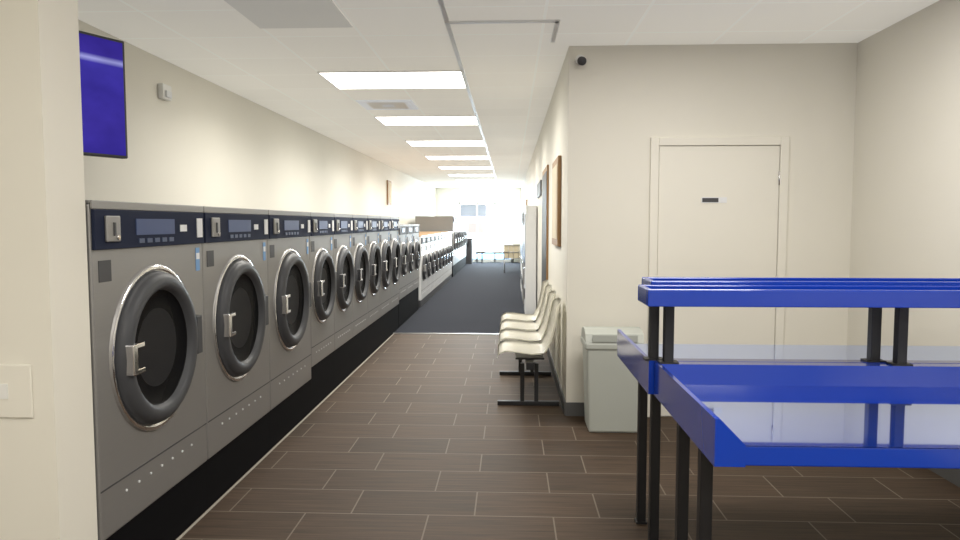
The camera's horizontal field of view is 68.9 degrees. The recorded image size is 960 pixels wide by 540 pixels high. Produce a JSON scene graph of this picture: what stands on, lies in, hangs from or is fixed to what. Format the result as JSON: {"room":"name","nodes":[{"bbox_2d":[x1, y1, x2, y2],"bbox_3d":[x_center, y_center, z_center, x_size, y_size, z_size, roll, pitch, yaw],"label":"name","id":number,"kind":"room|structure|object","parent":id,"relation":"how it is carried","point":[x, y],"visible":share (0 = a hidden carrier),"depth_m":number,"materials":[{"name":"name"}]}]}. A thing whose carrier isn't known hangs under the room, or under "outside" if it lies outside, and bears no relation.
{"room":"laundromat","nodes":[
{"label":"laundromat","id":0,"kind":"room"},
{"bbox_2d":[0,0,97,539],"bbox_3d":[-2.001,-0.082,2.413,1.195,2.700,0.210,0,4,2],"label":"wall","id":1,"kind":"structure","parent":0,"point":[48,479],"depth_m":2.33,"materials":[{"name":"paint"}]},
{"bbox_2d":[0,364,33,417],"bbox_3d":[-1.571,0.401,2.316,0.185,0.180,0.010,0,4,2],"label":"switch plate","id":2,"kind":"object","parent":1,"relation":"attached to","point":[16,390],"visible":1,"depth_m":2.31,"materials":[{"name":"paint"}]},
{"bbox_2d":[78,19,435,223],"bbox_3d":[-2.317,-0.681,11.339,0.200,2.700,28.500,0,4,2],"label":"wall","id":3,"kind":"structure","parent":0,"point":[211,145],"depth_m":6.64,"materials":[{"name":"paint"}]},
{"bbox_2d":[79,31,127,158],"bbox_3d":[-2.393,-0.948,3.645,0.291,0.664,1.000,2,4,28],"label":"television","id":4,"kind":"object","parent":3,"relation":"attached to","point":[102,59],"visible":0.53,"depth_m":3.89,"materials":[{"name":"blue"}]},
{"bbox_2d":[158,83,171,100],"bbox_3d":[-2.436,-1.379,5.429,0.059,0.115,0.140,0,4,2],"label":"sensor","id":5,"kind":"object","parent":3,"relation":"attached to","point":[164,91],"visible":1,"depth_m":5.38,"materials":[{"name":"white plastic"}]},
{"bbox_2d":[387,180,391,204],"bbox_3d":[-2.017,-1.715,15.546,0.032,0.540,0.450,0,4,2],"label":"picture","id":6,"kind":"object","parent":3,"relation":"attached to","point":[389,197],"visible":1,"depth_m":15.49,"materials":[{"name":"brown wood"}]},
{"bbox_2d":[224,0,559,186],"bbox_3d":[-0.052,-2.212,14.099,1.940,0.014,20.600,0,4,2],"label":"vent","id":7,"kind":"object","parent":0,"point":[264,14],"depth_m":4.38,"materials":[{"name":"white metal"}]},
{"bbox_2d":[394,262,537,333],"bbox_3d":[0.617,0.261,17.411,5.750,0.007,16.870,0,4,2],"label":"floor","id":8,"kind":"structure","parent":0,"point":[474,300],"depth_m":12.59,"materials":[{"name":"grey carpet"}]},
{"bbox_2d":[389,216,400,335],"bbox_3d":[-1.602,0.062,9.139,1.120,1.512,0.699,0,4,2],"label":"washer","id":9,"kind":"object","parent":8,"relation":"on","point":[393,234],"visible":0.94,"depth_m":9.04,"materials":[{"name":"silver metal"}]},
{"bbox_2d":[398,224,407,326],"bbox_3d":[-1.496,0.064,9.861,0.970,1.412,0.689,0,4,2],"label":"washer","id":10,"kind":"object","parent":8,"relation":"on","point":[402,231],"visible":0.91,"depth_m":9.77,"materials":[{"name":"silver metal"}]},
{"bbox_2d":[406,224,414,320],"bbox_3d":[-1.466,0.018,10.549,0.970,1.412,0.689,0,4,2],"label":"washer","id":11,"kind":"object","parent":8,"relation":"on","point":[409,236],"visible":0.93,"depth_m":10.45,"materials":[{"name":"silver metal"}]},
{"bbox_2d":[413,224,420,313],"bbox_3d":[-1.437,-0.029,11.237,0.970,1.412,0.689,0,4,2],"label":"washer","id":12,"kind":"object","parent":8,"relation":"on","point":[416,243],"visible":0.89,"depth_m":11.14,"materials":[{"name":"silver metal"}]},
{"bbox_2d":[419,235,426,306],"bbox_3d":[-1.421,0.008,12.187,1.020,1.212,0.699,0,4,2],"label":"washer","id":13,"kind":"object","parent":8,"relation":"on","point":[422,238],"visible":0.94,"depth_m":11.99,"materials":[{"name":"grey metal"}]},
{"bbox_2d":[419,234,435,297],"bbox_3d":[-1.362,-0.086,13.582,1.020,1.212,0.699,0,4,2],"label":"washer","id":14,"kind":"object","parent":8,"relation":"on","point":[432,236],"visible":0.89,"depth_m":13.42,"materials":[{"name":"grey metal"}]},
{"bbox_2d":[426,235,431,301],"bbox_3d":[-1.392,-0.039,12.885,1.020,1.212,0.699,0,4,2],"label":"washer","id":15,"kind":"object","parent":8,"relation":"on","point":[428,238],"visible":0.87,"depth_m":12.76,"materials":[{"name":"grey metal"}]},
{"bbox_2d":[419,233,442,289],"bbox_3d":[-1.302,-0.179,14.978,1.020,1.212,0.699,0,4,2],"label":"washer","id":16,"kind":"object","parent":8,"relation":"on","point":[439,234],"visible":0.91,"depth_m":14.83,"materials":[{"name":"grey metal"}]},
{"bbox_2d":[419,232,447,284],"bbox_3d":[-1.242,-0.273,16.373,1.020,1.212,0.699,0,4,2],"label":"washer","id":17,"kind":"object","parent":8,"relation":"on","point":[445,234],"visible":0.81,"depth_m":16.19,"materials":[{"name":"grey metal"}]},
{"bbox_2d":[415,216,456,276],"bbox_3d":[-1.158,-0.643,18.903,1.070,1.612,0.799,0,4,2],"label":"washer","id":18,"kind":"object","parent":8,"relation":"on","point":[426,223],"visible":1,"depth_m":18.48,"materials":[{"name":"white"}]},
{"bbox_2d":[419,231,452,279],"bbox_3d":[-1.182,-0.367,17.769,1.020,1.212,0.699,0,4,2],"label":"washer","id":19,"kind":"object","parent":8,"relation":"on","point":[450,238],"visible":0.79,"depth_m":17.82,"materials":[{"name":"grey metal"}]},
{"bbox_2d":[434,234,438,293],"bbox_3d":[-1.332,-0.133,14.280,1.020,1.212,0.699,0,4,2],"label":"washer","id":20,"kind":"object","parent":8,"relation":"on","point":[436,251],"visible":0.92,"depth_m":14.13,"materials":[{"name":"grey metal"}]},
{"bbox_2d":[441,233,445,287],"bbox_3d":[-1.272,-0.226,15.676,1.020,1.212,0.699,0,4,2],"label":"washer","id":21,"kind":"object","parent":8,"relation":"on","point":[442,235],"visible":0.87,"depth_m":15.58,"materials":[{"name":"grey metal"}]},
{"bbox_2d":[447,232,450,281],"bbox_3d":[-1.212,-0.320,17.071,1.020,1.212,0.699,0,4,2],"label":"washer","id":22,"kind":"object","parent":8,"relation":"on","point":[448,233],"visible":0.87,"depth_m":16.97,"materials":[{"name":"grey metal"}]},
{"bbox_2d":[455,216,458,273],"bbox_3d":[-1.124,-0.697,19.701,1.070,1.612,0.799,0,4,2],"label":"washer","id":23,"kind":"object","parent":8,"relation":"on","point":[456,223],"visible":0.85,"depth_m":19.64,"materials":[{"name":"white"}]},
{"bbox_2d":[457,217,460,272],"bbox_3d":[-1.090,-0.750,20.498,1.070,1.612,0.799,0,4,2],"label":"washer","id":24,"kind":"object","parent":8,"relation":"on","point":[458,217],"visible":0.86,"depth_m":20.44,"materials":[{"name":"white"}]},
{"bbox_2d":[459,217,462,270],"bbox_3d":[-1.055,-0.804,21.296,1.070,1.612,0.799,0,4,2],"label":"washer","id":25,"kind":"object","parent":8,"relation":"on","point":[460,217],"visible":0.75,"depth_m":21.23,"materials":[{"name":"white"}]},
{"bbox_2d":[461,217,463,268],"bbox_3d":[-1.021,-0.858,22.093,1.070,1.612,0.799,0,4,2],"label":"washer","id":26,"kind":"object","parent":8,"relation":"on","point":[462,217],"visible":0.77,"depth_m":21.91,"materials":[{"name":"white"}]},
{"bbox_2d":[463,217,465,266],"bbox_3d":[-0.987,-0.911,22.890,1.070,1.612,0.799,0,4,2],"label":"washer","id":27,"kind":"object","parent":8,"relation":"on","point":[464,217],"visible":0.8,"depth_m":22.80,"materials":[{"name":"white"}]},
{"bbox_2d":[465,218,466,264],"bbox_3d":[-0.953,-0.965,23.688,1.070,1.612,0.799,0,4,2],"label":"washer","id":28,"kind":"object","parent":8,"relation":"on","point":[465,218],"visible":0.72,"depth_m":23.61,"materials":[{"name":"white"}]},
{"bbox_2d":[466,238,472,263],"bbox_3d":[-0.517,-0.672,24.650,0.540,0.900,0.550,0,4,2],"label":"bin","id":29,"kind":"object","parent":8,"relation":"on","point":[469,246],"visible":0.44,"depth_m":24.41,"materials":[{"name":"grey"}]},
{"bbox_2d":[474,239,519,262],"bbox_3d":[0.635,-0.678,25.151,1.680,0.845,0.488,0,4,2],"label":"bench","id":30,"kind":"object","parent":8,"relation":"on","point":[481,245],"visible":0.71,"depth_m":25.33,"materials":[{"name":"white plastic"}]},
{"bbox_2d":[503,244,519,272],"bbox_3d":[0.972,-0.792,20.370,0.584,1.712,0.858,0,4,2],"label":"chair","id":31,"kind":"object","parent":8,"relation":"on","point":[510,251],"visible":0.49,"depth_m":20.00,"materials":[{"name":"beige metal"}]},
{"bbox_2d":[520,213,521,290],"bbox_3d":[0.958,-0.406,15.079,0.184,1.650,1.000,0,4,2],"label":"vending machine","id":32,"kind":"object","parent":8,"relation":"on","point":[521,213],"visible":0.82,"depth_m":14.85,"materials":[{"name":"white metal"}]},
{"bbox_2d":[521,206,523,283],"bbox_3d":[0.894,-0.355,13.581,0.184,1.750,0.800,0,4,2],"label":"vending machine","id":33,"kind":"object","parent":8,"relation":"on","point":[522,206],"visible":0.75,"depth_m":13.55,"materials":[{"name":"white metal"}]},
{"bbox_2d":[522,206,524,303],"bbox_3d":[0.856,-0.280,12.685,0.184,1.720,0.800,0,4,2],"label":"vending machine","id":34,"kind":"object","parent":8,"relation":"on","point":[524,206],"visible":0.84,"depth_m":12.34,"materials":[{"name":"silver metal"}]},
{"bbox_2d":[524,205,536,313],"bbox_3d":[0.787,-0.163,11.091,0.184,1.700,0.800,0,4,2],"label":"vending machine","id":35,"kind":"object","parent":8,"relation":"on","point":[530,211],"visible":0.94,"depth_m":10.69,"materials":[{"name":"white metal"}]},
{"bbox_2d":[436,188,521,261],"bbox_3d":[-0.095,-1.636,25.565,3.420,2.700,0.220,0,4,2],"label":"wall","id":36,"kind":"structure","parent":0,"point":[448,200],"depth_m":25.44,"materials":[{"name":"paint"}]},
{"bbox_2d":[461,190,510,258],"bbox_3d":[0.214,-1.594,25.545,1.960,2.620,0.040,0,4,2],"label":"window","id":37,"kind":"structure","parent":36,"relation":"in","point":[485,211],"depth_m":25.53,"materials":[{"name":"grey"}]},
{"bbox_2d":[78,0,938,187],"bbox_3d":[0.358,-2.024,11.185,5.750,0.001,29.000,0,4,2],"label":"ceiling","id":38,"kind":"structure","parent":0,"point":[512,70],"depth_m":5.02,"materials":[{"name":"white paint"}]},
{"bbox_2d":[317,70,497,185],"bbox_3d":[-0.373,-2.258,14.792,1.220,0.010,17.940,0,4,2],"label":"ceiling lights","id":39,"kind":"object","parent":38,"relation":"in","point":[438,78],"depth_m":6.46},
{"bbox_2d":[175,334,959,539],"bbox_3d":[-0.002,1.234,2.967,5.750,0.001,12.150,0,4,2],"label":"tile","id":40,"kind":"structure","parent":0,"point":[417,443],"depth_m":3.91,"materials":[{"name":"brown tile"}]},
{"bbox_2d":[85,200,206,539],"bbox_3d":[-1.909,0.473,3.022,1.210,1.512,0.914,0,4,2],"label":"washer","id":41,"kind":"object","parent":40,"relation":"on","point":[144,260],"visible":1,"depth_m":2.88,"materials":[{"name":"silver metal"}]},
{"bbox_2d":[201,206,269,508],"bbox_3d":[-1.870,0.411,3.934,1.210,1.512,0.914,0,4,2],"label":"washer","id":42,"kind":"object","parent":40,"relation":"on","point":[234,247],"visible":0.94,"depth_m":3.81,"materials":[{"name":"silver metal"}]},
{"bbox_2d":[176,333,393,539],"bbox_3d":[-1.251,1.039,5.841,0.012,0.004,6.500,0,4,2],"label":"strip","id":43,"kind":"object","parent":40,"relation":"on","point":[296,426],"visible":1,"depth_m":4.21,"materials":[{"name":"silver"}]},
{"bbox_2d":[267,210,310,449],"bbox_3d":[-1.831,0.350,4.846,1.210,1.512,0.914,0,4,2],"label":"washer","id":44,"kind":"object","parent":40,"relation":"on","point":[288,269],"visible":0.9,"depth_m":4.72,"materials":[{"name":"silver metal"}]},
{"bbox_2d":[309,212,336,410],"bbox_3d":[-1.752,0.296,5.649,1.120,1.512,0.699,0,4,2],"label":"washer","id":45,"kind":"object","parent":40,"relation":"on","point":[323,276],"visible":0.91,"depth_m":5.57,"materials":[{"name":"silver metal"}]},
{"bbox_2d":[333,213,354,388],"bbox_3d":[-1.722,0.249,6.347,1.120,1.512,0.699,0,4,2],"label":"washer","id":46,"kind":"object","parent":40,"relation":"on","point":[343,223],"visible":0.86,"depth_m":6.28,"materials":[{"name":"silver metal"}]},
{"bbox_2d":[351,214,369,371],"bbox_3d":[-1.692,0.203,7.045,1.120,1.512,0.699,0,4,2],"label":"washer","id":47,"kind":"object","parent":40,"relation":"on","point":[360,222],"visible":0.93,"depth_m":6.96,"materials":[{"name":"silver metal"}]},
{"bbox_2d":[366,215,381,357],"bbox_3d":[-1.662,0.156,7.743,1.120,1.512,0.699,0,4,2],"label":"washer","id":48,"kind":"object","parent":40,"relation":"on","point":[373,250],"visible":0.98,"depth_m":7.66,"materials":[{"name":"silver metal"}]},
{"bbox_2d":[379,216,391,345],"bbox_3d":[-1.632,0.109,8.441,1.120,1.512,0.699,0,4,2],"label":"washer","id":49,"kind":"object","parent":40,"relation":"on","point":[385,223],"visible":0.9,"depth_m":8.38,"materials":[{"name":"silver metal"}]},
{"bbox_2d":[497,280,560,405],"bbox_3d":[0.418,0.584,6.346,0.488,0.845,2.270,0,4,2],"label":"bench","id":50,"kind":"object","parent":40,"relation":"on","point":[526,345],"visible":1,"depth_m":5.71,"materials":[{"name":"white plastic"}]},
{"bbox_2d":[581,326,643,432],"bbox_3d":[0.915,0.752,4.881,0.400,0.705,0.322,0,4,2],"label":"trash bin","id":51,"kind":"object","parent":40,"relation":"on","point":[610,389],"visible":0.77,"depth_m":4.75,"materials":[{"name":"grey plastic"}]},
{"bbox_2d":[617,277,959,539],"bbox_3d":[1.560,0.621,3.097,1.804,1.207,0.800,0,4,2],"label":"folding table","id":52,"kind":"object","parent":40,"relation":"on","point":[639,359],"visible":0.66,"depth_m":3.03,"materials":[{"name":"blue"}]},
{"bbox_2d":[638,285,959,539],"bbox_3d":[1.522,0.681,2.290,1.870,1.195,0.805,0,4,2],"label":"folding table","id":53,"kind":"object","parent":40,"relation":"on","point":[898,413],"visible":1,"depth_m":2.43,"materials":[{"name":"blue"}]},
{"bbox_2d":[522,43,857,416],"bbox_3d":[2.189,-0.941,15.216,2.230,2.700,20.350,0,4,2],"label":"wall","id":54,"kind":"structure","parent":0,"point":[603,114],"depth_m":5.05,"materials":[{"name":"beige paint"}]},
{"bbox_2d":[525,155,561,352],"bbox_3d":[0.908,-0.392,11.812,0.033,2.060,12.120,0,4,2],"label":"picture frames","id":55,"kind":"object","parent":54,"relation":"attached to","point":[543,185],"visible":0.68,"depth_m":7.58,"materials":[{"name":"brown wood"}]},
{"bbox_2d":[575,54,585,64],"bbox_3d":[0.717,-1.493,4.973,0.070,0.097,0.122,0,4,2],"label":"camera","id":56,"kind":"object","parent":54,"relation":"attached to","point":[580,59],"visible":1,"depth_m":4.93,"materials":[{"name":"black plastic"}]},
{"bbox_2d":[647,137,789,416],"bbox_3d":[1.717,0.068,5.065,0.980,2.045,0.065,0,4,2],"label":"door","id":57,"kind":"structure","parent":54,"relation":"attached to","point":[716,211],"depth_m":5.06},
{"bbox_2d":[547,348,959,486],"bbox_3d":[1.909,0.628,11.246,2.042,0.100,28.500,0,4,2],"label":"baseboard","id":58,"kind":"structure","parent":54,"relation":"attached to","point":[569,408],"depth_m":5.19,"materials":[{"name":"grey"}]},
{"bbox_2d":[847,0,959,345],"bbox_3d":[2.598,0.009,1.068,0.200,2.700,8.350,0,4,2],"label":"wall","id":59,"kind":"structure","parent":0,"point":[905,220],"depth_m":4.29,"materials":[{"name":"paint"}]}
]}

